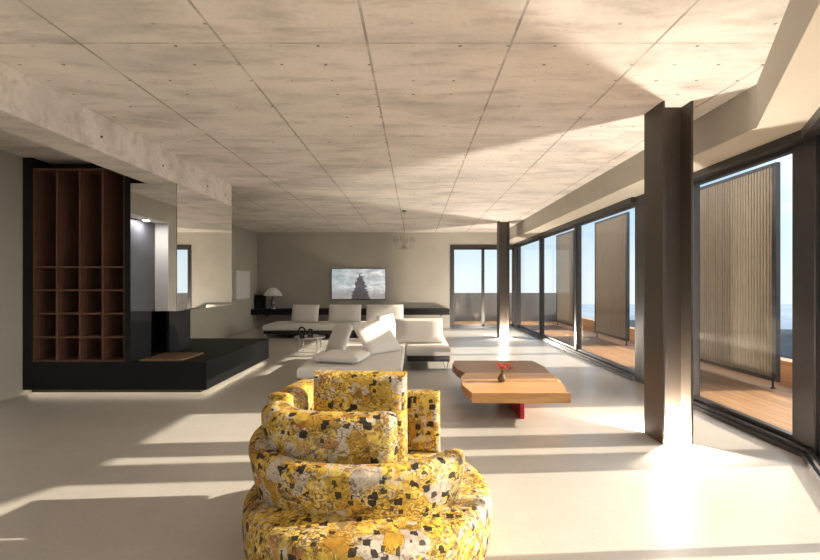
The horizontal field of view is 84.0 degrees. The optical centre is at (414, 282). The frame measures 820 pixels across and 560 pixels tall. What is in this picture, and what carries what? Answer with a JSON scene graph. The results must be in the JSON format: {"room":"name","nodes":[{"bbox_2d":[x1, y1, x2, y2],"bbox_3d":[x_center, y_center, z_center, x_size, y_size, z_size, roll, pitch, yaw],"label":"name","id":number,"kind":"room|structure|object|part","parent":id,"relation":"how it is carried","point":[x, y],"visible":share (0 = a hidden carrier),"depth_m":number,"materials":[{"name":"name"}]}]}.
{"room":"living room","nodes":[
{"label":"living room","id":0,"kind":"room"},
{"bbox_2d":[0,150,256,400],"bbox_3d":[-5.125,-0.090,5.100,0.350,3.000,19.000,0,0,0],"label":"wall","id":1,"kind":"structure","parent":0,"point":[227,320],"depth_m":5.69,"materials":[{"name":"paint"}]},
{"bbox_2d":[232,270,249,298],"bbox_3d":[-4.885,0.050,12.800,0.130,0.780,1.000,0,0,0],"label":"upper cabinet","id":2,"kind":"object","parent":1,"relation":"attached to","point":[240,279],"visible":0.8,"depth_m":12.58,"materials":[{"name":"white paint"}]},
{"bbox_2d":[257,232,513,327],"bbox_3d":[-0.915,-0.090,14.425,8.470,3.000,0.250,0,0,0],"label":"wall","id":3,"kind":"structure","parent":0,"point":[299,265],"depth_m":14.30,"materials":[{"name":"paint"}]},
{"bbox_2d":[251,308,449,315],"bbox_3d":[-1.955,0.905,14.005,5.990,0.230,0.570,0,0,0],"label":"wall shelf","id":4,"kind":"object","parent":3,"relation":"attached to","point":[266,311],"visible":0.62,"depth_m":13.72,"materials":[{"name":"black paint"}]},
{"bbox_2d":[255,295,265,308],"bbox_3d":[-4.790,0.580,14.098,0.260,0.420,0.285,0,0,0],"label":"speaker","id":5,"kind":"object","parent":4,"relation":"on","point":[260,300],"visible":0.95,"depth_m":13.96},
{"bbox_2d":[263,288,282,308],"bbox_3d":[-4.360,0.445,13.980,0.571,0.690,0.571,0,0,0],"label":"table lamp","id":6,"kind":"object","parent":4,"relation":"on","point":[272,292],"visible":1,"depth_m":13.86,"materials":[{"name":"metal"}]},
{"bbox_3d":[-4.360,0.268,13.980,0.571,0.245,0.571,0,0,0],"label":"lamp shade","id":7,"kind":"part","parent":6,"relation":"part of","materials":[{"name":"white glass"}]},
{"bbox_2d":[331,268,385,298],"bbox_3d":[-1.760,0.030,14.252,1.700,0.970,0.086,0,0,0],"label":"television","id":8,"kind":"object","parent":3,"relation":"attached to","point":[346,283],"visible":1,"depth_m":14.21,"materials":[{"name":"black paint"}]},
{"bbox_2d":[450,245,516,327],"bbox_3d":[2.210,0.105,14.370,2.220,2.610,0.180,0,0,0],"label":"window","id":9,"kind":"structure","parent":3,"relation":"in","point":[482,248],"depth_m":14.28,"materials":[{"name":"black metal"}]},
{"bbox_2d":[514,235,539,336],"bbox_3d":[3.220,0.085,13.000,0.200,2.650,2.600,0,0,0],"label":"window","id":10,"kind":"structure","parent":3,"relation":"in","point":[532,239],"depth_m":14.00,"materials":[{"name":"black metal"}]},
{"bbox_2d":[0,0,789,231],"bbox_3d":[-1.200,-1.740,5.100,9.300,0.300,19.000,0,0,0],"label":"ceiling","id":11,"kind":"structure","parent":0,"point":[317,115],"depth_m":3.65,"materials":[{"name":"concrete"}]},
{"bbox_2d":[0,61,231,205],"bbox_3d":[-3.155,-1.415,1.580,0.390,0.350,11.560,0,0,0],"label":"ceiling beam","id":12,"kind":"structure","parent":11,"relation":"attached to","point":[30,109],"depth_m":4.18,"materials":[{"name":"concrete"}]},
{"bbox_2d":[131,183,231,310],"bbox_3d":[-3.250,-0.445,6.515,0.580,1.589,1.690,0,0,0],"label":"glass panel","id":13,"kind":"object","parent":12,"relation":"hanging from","point":[181,236],"visible":1,"depth_m":5.68,"materials":[{"name":"glass"}]},
{"bbox_2d":[131,183,176,310],"bbox_3d":[-3.252,-0.445,5.680,0.575,1.589,0.020,0,0,0],"label":"mirror","id":14,"kind":"object","parent":13,"relation":"attached to","point":[153,205],"depth_m":5.67,"materials":[{"name":"clear glass"}]},
{"bbox_2d":[176,184,231,310],"bbox_3d":[-2.965,-0.445,6.515,0.010,1.589,1.690,0,0,0],"label":"mirror","id":15,"kind":"object","parent":13,"relation":"attached to","point":[203,222],"depth_m":6.35,"materials":[{"name":"clear glass"}]},
{"bbox_2d":[0,328,819,559],"bbox_3d":[-1.195,1.535,5.075,9.110,0.250,18.950,0,0,0],"label":"floor","id":16,"kind":"structure","parent":0,"point":[84,475],"depth_m":3.39,"materials":[{"name":"stone"}]},
{"bbox_2d":[23,338,268,391],"bbox_3d":[-3.788,1.202,6.970,2.315,0.415,2.460,0,0,0],"label":"raised platform","id":17,"kind":"object","parent":16,"relation":"on","point":[222,359],"visible":0.84,"depth_m":5.74,"materials":[{"name":"black paint"}]},
{"bbox_2d":[23,158,150,361],"bbox_3d":[-4.263,-0.292,5.965,1.355,2.575,0.450,0,0,0],"label":"bookcase","id":18,"kind":"object","parent":17,"relation":"on","point":[77,217],"visible":0.82,"depth_m":5.88,"materials":[{"name":"black paint"}]},
{"bbox_3d":[-4.885,-0.292,5.965,0.110,2.575,0.450,0,0,0],"label":"panel","id":19,"kind":"part","parent":18,"relation":"part of","materials":[{"name":"black paint"}]},
{"bbox_3d":[-4.245,-1.520,6.115,1.170,0.120,0.150,0,0,0],"label":"panel","id":20,"kind":"part","parent":18,"relation":"part of","materials":[{"name":"black paint"}]},
{"bbox_3d":[-4.240,-1.440,5.952,1.150,0.022,0.376,0,0,0],"label":"shelf","id":21,"kind":"part","parent":18,"relation":"part of","materials":[{"name":"brown wood"}]},
{"bbox_3d":[-4.240,-0.202,5.952,1.150,0.022,0.376,0,0,0],"label":"shelf","id":22,"kind":"part","parent":18,"relation":"part of","materials":[{"name":"brown wood"}]},
{"bbox_3d":[-4.240,0.092,5.952,1.150,0.022,0.376,0,0,0],"label":"shelf","id":23,"kind":"part","parent":18,"relation":"part of","materials":[{"name":"brown wood"}]},
{"bbox_3d":[-4.240,0.388,5.952,1.150,0.022,0.376,0,0,0],"label":"shelf","id":24,"kind":"part","parent":18,"relation":"part of","materials":[{"name":"brown wood"}]},
{"bbox_3d":[-4.240,0.688,5.952,1.150,0.022,0.376,0,0,0],"label":"shelf","id":25,"kind":"part","parent":18,"relation":"part of","materials":[{"name":"brown wood"}]},
{"bbox_3d":[-4.240,0.984,5.952,1.150,0.022,0.376,0,0,0],"label":"shelf","id":26,"kind":"part","parent":18,"relation":"part of","materials":[{"name":"brown wood"}]},
{"bbox_3d":[-4.245,-0.233,6.155,1.170,2.455,0.030,0,0,0],"label":"panel","id":27,"kind":"part","parent":18,"relation":"part of","materials":[{"name":"brown wood"}]},
{"bbox_3d":[-3.623,-0.228,5.965,0.075,2.445,0.450,0,0,0],"label":"panel","id":28,"kind":"part","parent":18,"relation":"part of","materials":[{"name":"black paint"}]},
{"bbox_2d":[151,310,189,353],"bbox_3d":[-3.685,0.674,6.700,0.470,0.641,0.600,0,0,0],"label":"fireplace","id":29,"kind":"object","parent":17,"relation":"on","point":[170,330],"visible":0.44,"depth_m":6.76,"materials":[{"name":"black paint"}]},
{"bbox_2d":[139,352,203,360],"bbox_3d":[-3.235,0.984,6.088,0.550,0.022,0.595,0,0,0],"label":"board","id":30,"kind":"object","parent":17,"relation":"on","point":[167,356],"visible":1,"depth_m":6.03,"materials":[{"name":"brown wood"}]},
{"bbox_2d":[294,335,324,354],"bbox_3d":[-2.100,1.238,9.100,0.610,0.345,0.610,0,0,0],"label":"side table","id":31,"kind":"object","parent":16,"relation":"on","point":[317,337],"visible":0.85,"depth_m":8.95,"materials":[{"name":"metal"}]},
{"bbox_2d":[298,326,305,336],"bbox_3d":[-2.250,0.965,9.060,0.156,0.204,0.060,0,0,-20],"label":"ring sculpture","id":32,"kind":"object","parent":31,"relation":"on","point":[300,335],"visible":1,"depth_m":9.04,"materials":[{"name":"metal"}]},
{"bbox_2d":[262,321,395,336],"bbox_3d":[-1.800,1.228,12.125,4.100,0.356,1.250,0,0,0],"label":"sofa section","id":33,"kind":"object","parent":16,"relation":"on","point":[279,327],"visible":0.43,"depth_m":11.51,"materials":[{"name":"white fabric"}]},
{"bbox_2d":[291,305,318,321],"bbox_3d":[-2.945,0.817,12.224,0.720,0.465,0.260,0,0,4],"label":"cushion","id":34,"kind":"object","parent":33,"relation":"on","point":[300,313],"visible":1,"depth_m":12.14,"materials":[{"name":"white fabric"}]},
{"bbox_3d":[-1.800,1.133,12.125,4.100,0.165,1.250,0,0,0],"label":"seat","id":35,"kind":"part","parent":33,"relation":"part of","materials":[{"name":"white fabric"}]},
{"bbox_2d":[328,305,360,321],"bbox_3d":[-1.880,0.815,12.216,0.860,0.468,0.250,0,0,0],"label":"cushion","id":36,"kind":"object","parent":33,"relation":"on","point":[337,313],"visible":0.96,"depth_m":12.14,"materials":[{"name":"white fabric"}]},
{"bbox_2d":[366,305,402,321],"bbox_3d":[-0.803,0.815,12.166,0.980,0.468,0.250,0,0,-3],"label":"cushion","id":37,"kind":"object","parent":33,"relation":"on","point":[373,311],"visible":0.63,"depth_m":12.11,"materials":[{"name":"white fabric"}]},
{"bbox_2d":[297,339,405,379],"bbox_3d":[-0.800,1.213,7.025,1.280,0.385,2.950,0,0,0],"label":"sofa section","id":38,"kind":"object","parent":16,"relation":"on","point":[389,361],"visible":0.44,"depth_m":5.78,"materials":[{"name":"white fabric"}]},
{"bbox_2d":[325,322,352,351],"bbox_3d":[-1.087,0.802,6.496,0.232,0.434,0.540,0,0,-32],"label":"cushion","id":39,"kind":"object","parent":38,"relation":"on","point":[340,334],"visible":0.72,"depth_m":6.37,"materials":[{"name":"white fabric"}]},
{"bbox_2d":[313,349,369,363],"bbox_3d":[-0.944,0.956,5.943,0.600,0.127,0.460,0,0,14],"label":"cushion","id":40,"kind":"object","parent":38,"relation":"on","point":[334,355],"visible":1,"depth_m":5.77,"materials":[{"name":"white fabric"}]},
{"bbox_2d":[351,320,401,354],"bbox_3d":[-0.564,0.797,6.740,0.408,0.444,0.660,0,0,40],"label":"cushion","id":41,"kind":"object","parent":38,"relation":"on","point":[376,337],"visible":0.98,"depth_m":6.62,"materials":[{"name":"white fabric"}]},
{"bbox_2d":[376,314,395,337],"bbox_3d":[-0.491,0.794,8.173,0.200,0.450,0.560,0,0,24],"label":"cushion","id":42,"kind":"object","parent":38,"relation":"on","point":[389,318],"visible":0.46,"depth_m":8.17,"materials":[{"name":"white fabric"}]},
{"bbox_2d":[242,378,491,559],"bbox_3d":[-0.261,1.025,2.550,1.368,0.770,1.346,0,0,0],"label":"armchair","id":43,"kind":"object","parent":16,"relation":"on","point":[328,485],"visible":0.98,"depth_m":2.17,"materials":[{"name":"yellow fabric"}]},
{"bbox_2d":[266,378,313,410],"bbox_3d":[-0.755,0.875,2.840,0.190,0.470,0.460,0,0,10],"label":"cushion","id":44,"kind":"object","parent":43,"relation":"on","point":[301,392],"depth_m":2.77,"materials":[{"name":"fabric"}]},
{"bbox_3d":[-0.473,0.895,2.425,0.774,0.470,0.255,0,0,10],"label":"backrest","id":45,"kind":"part","parent":43,"relation":"part of","materials":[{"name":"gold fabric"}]},
{"bbox_3d":[-0.426,0.987,2.400,1.281,0.306,0.578,0,0,26],"label":"backrest","id":46,"kind":"part","parent":43,"relation":"part of","materials":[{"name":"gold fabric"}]},
{"bbox_2d":[314,370,407,461],"bbox_3d":[-0.326,0.817,2.740,0.560,0.575,0.180,0,0,5],"label":"cushion","id":47,"kind":"object","parent":43,"relation":"on","point":[334,390],"visible":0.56,"depth_m":2.66,"materials":[{"name":"yellow fabric"}]},
{"bbox_2d":[407,389,439,451],"bbox_3d":[0.048,0.904,3.006,0.235,0.400,0.118,0,0,8],"label":"cushion","id":48,"kind":"object","parent":43,"relation":"on","point":[423,406],"visible":0.84,"depth_m":2.96,"materials":[{"name":"yellow fabric"}]},
{"bbox_2d":[406,336,450,369],"bbox_3d":[0.215,1.213,8.450,0.710,0.385,2.300,0,0,0],"label":"sofa section","id":49,"kind":"object","parent":16,"relation":"on","point":[416,352],"visible":0.62,"depth_m":7.32,"materials":[{"name":"white fabric"}]},
{"bbox_2d":[396,318,442,342],"bbox_3d":[0.068,0.812,7.771,0.803,0.414,0.268,0,0,0],"label":"cushion","id":50,"kind":"object","parent":49,"relation":"on","point":[408,330],"visible":0.93,"depth_m":7.68,"materials":[{"name":"white fabric"}]},
{"bbox_3d":[0.215,1.103,8.450,0.710,0.165,2.300,0,0,0],"label":"seat","id":51,"kind":"part","parent":49,"relation":"part of","materials":[{"name":"white fabric"}]},
{"bbox_2d":[452,360,570,418],"bbox_3d":[1.090,1.244,5.430,1.180,0.332,1.932,0,0,0],"label":"coffee table","id":52,"kind":"object","parent":16,"relation":"on","point":[527,381],"visible":0.97,"depth_m":4.85,"materials":[{"name":"brown wood"}]},
{"bbox_2d":[497,363,512,381],"bbox_3d":[0.976,0.977,4.970,0.177,0.206,0.163,0,0,17],"label":"flower vase","id":53,"kind":"object","parent":52,"relation":"on","point":[501,378],"visible":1,"depth_m":4.96,"materials":[{"name":"brown ceramic"}]},
{"bbox_3d":[1.113,1.292,5.370,0.045,0.235,1.300,0,0,0],"label":"plate","id":54,"kind":"part","parent":52,"relation":"part of","materials":[{"name":"red paint"}]},
{"bbox_2d":[536,221,574,352],"bbox_3d":[3.220,0.085,10.400,0.200,2.650,2.600,0,0,0],"label":"window","id":55,"kind":"structure","parent":16,"relation":"on","point":[567,226],"depth_m":10.88,"materials":[{"name":"black metal"}]},
{"bbox_2d":[801,107,819,482],"bbox_3d":[2.457,0.085,2.331,0.200,2.650,3.000,0,0,30],"label":"window","id":56,"kind":"structure","parent":16,"relation":"on","point":[811,129],"depth_m":3.59,"materials":[{"name":"black metal"}]},
{"bbox_3d":[2.483,0.098,2.316,0.060,2.525,2.900,0,0,30],"label":"frame","id":57,"kind":"part","parent":56,"relation":"part of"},
{"bbox_2d":[497,221,509,337],"bbox_3d":[2.295,-0.090,11.860,0.270,3.000,0.320,0,0,0],"label":"steel column","id":58,"kind":"structure","parent":0,"point":[503,228],"depth_m":11.85,"materials":[{"name":"brown metal"}]},
{"bbox_2d":[635,194,643,383],"bbox_3d":[3.260,0.085,6.040,0.160,2.650,1.080,0,0,0],"label":"wall","id":59,"kind":"structure","parent":0,"point":[639,200],"depth_m":6.45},
{"bbox_2d":[571,197,634,380],"bbox_3d":[3.220,0.085,7.840,0.200,2.650,2.520,0,0,0],"label":"window","id":60,"kind":"structure","parent":59,"relation":"in","point":[628,373],"depth_m":8.49,"materials":[{"name":"black metal"}]},
{"bbox_2d":[510,0,819,242],"bbox_3d":[2.586,-1.415,5.013,1.884,0.350,18.633,0,0,7],"label":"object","id":61,"kind":"structure","parent":59,"relation":"attached to","point":[785,95],"depth_m":3.77,"materials":[{"name":"paint"}]},
{"bbox_2d":[693,130,813,456],"bbox_3d":[3.220,0.085,4.575,0.200,2.650,1.850,0,0,0],"label":"window","id":62,"kind":"structure","parent":59,"relation":"in","point":[801,438],"depth_m":3.83,"materials":[{"name":"black metal"}]},
{"bbox_2d":[644,101,692,444],"bbox_3d":[2.295,-0.090,4.135,0.270,3.000,0.320,0,0,0],"label":"steel column","id":63,"kind":"structure","parent":0,"point":[668,131],"depth_m":4.12,"materials":[{"name":"brown metal"}]},
{"label":"outside","id":64,"kind":"structure","parent":0,"visible":0},
{"bbox_2d":[454,321,791,431],"bbox_3d":[3.834,1.472,5.999,7.082,0.115,22.975,0,0,-8],"label":"deck","id":65,"kind":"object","parent":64,"point":[753,396],"visible":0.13,"depth_m":6.54,"materials":[{"name":"brown wood"}]},
{"bbox_2d":[556,230,573,329],"bbox_3d":[4.800,-0.092,14.550,0.060,3.015,1.700,0,0,0],"label":"shutter","id":66,"kind":"object","parent":65,"relation":"on","point":[565,241],"visible":0.92,"depth_m":14.46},
{"bbox_2d":[595,212,629,345],"bbox_3d":[4.800,-0.092,11.175,0.060,3.015,1.850,0,0,0],"label":"shutter","id":67,"kind":"object","parent":65,"relation":"on","point":[612,234],"visible":1,"depth_m":10.96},
{"bbox_2d":[582,317,791,383],"bbox_3d":[5.375,1.262,10.650,0.210,0.305,12.500,0,0,0],"label":"wall","id":68,"kind":"structure","parent":65,"relation":"on","point":[587,323],"depth_m":6.59,"materials":[{"name":"brown wood"}]},
{"bbox_2d":[700,162,780,388],"bbox_3d":[4.800,-0.092,6.910,0.060,3.015,1.780,0,0,0],"label":"shutter","id":69,"kind":"object","parent":65,"relation":"on","point":[740,214],"visible":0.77,"depth_m":6.64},
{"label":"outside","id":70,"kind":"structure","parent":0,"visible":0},
{"bbox_2d":[582,312,791,328],"bbox_3d":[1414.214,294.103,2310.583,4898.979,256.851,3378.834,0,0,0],"label":"hills","id":71,"kind":"structure","parent":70,"point":[786,318],"depth_m":2523.02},
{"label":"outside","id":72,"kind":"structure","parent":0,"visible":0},
{"bbox_2d":[630,320,791,358],"bbox_3d":[76.368,26.473,121.459,264.545,30.016,189.083,0,0,0],"label":"hillside","id":73,"kind":"structure","parent":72,"point":[786,334],"depth_m":122.76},
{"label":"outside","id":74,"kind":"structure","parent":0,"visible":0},
{"bbox_2d":[582,304,791,312],"bbox_3d":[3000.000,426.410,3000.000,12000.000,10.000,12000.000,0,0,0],"label":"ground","id":75,"kind":"structure","parent":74,"point":[586,308],"depth_m":7528.67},
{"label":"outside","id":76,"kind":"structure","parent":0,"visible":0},
{"bbox_2d":[454,293,555,320],"bbox_3d":[2.225,0.950,17.000,6.450,1.160,0.200,0,0,0],"label":"wall","id":77,"kind":"structure","parent":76,"point":[467,306],"depth_m":16.90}
]}

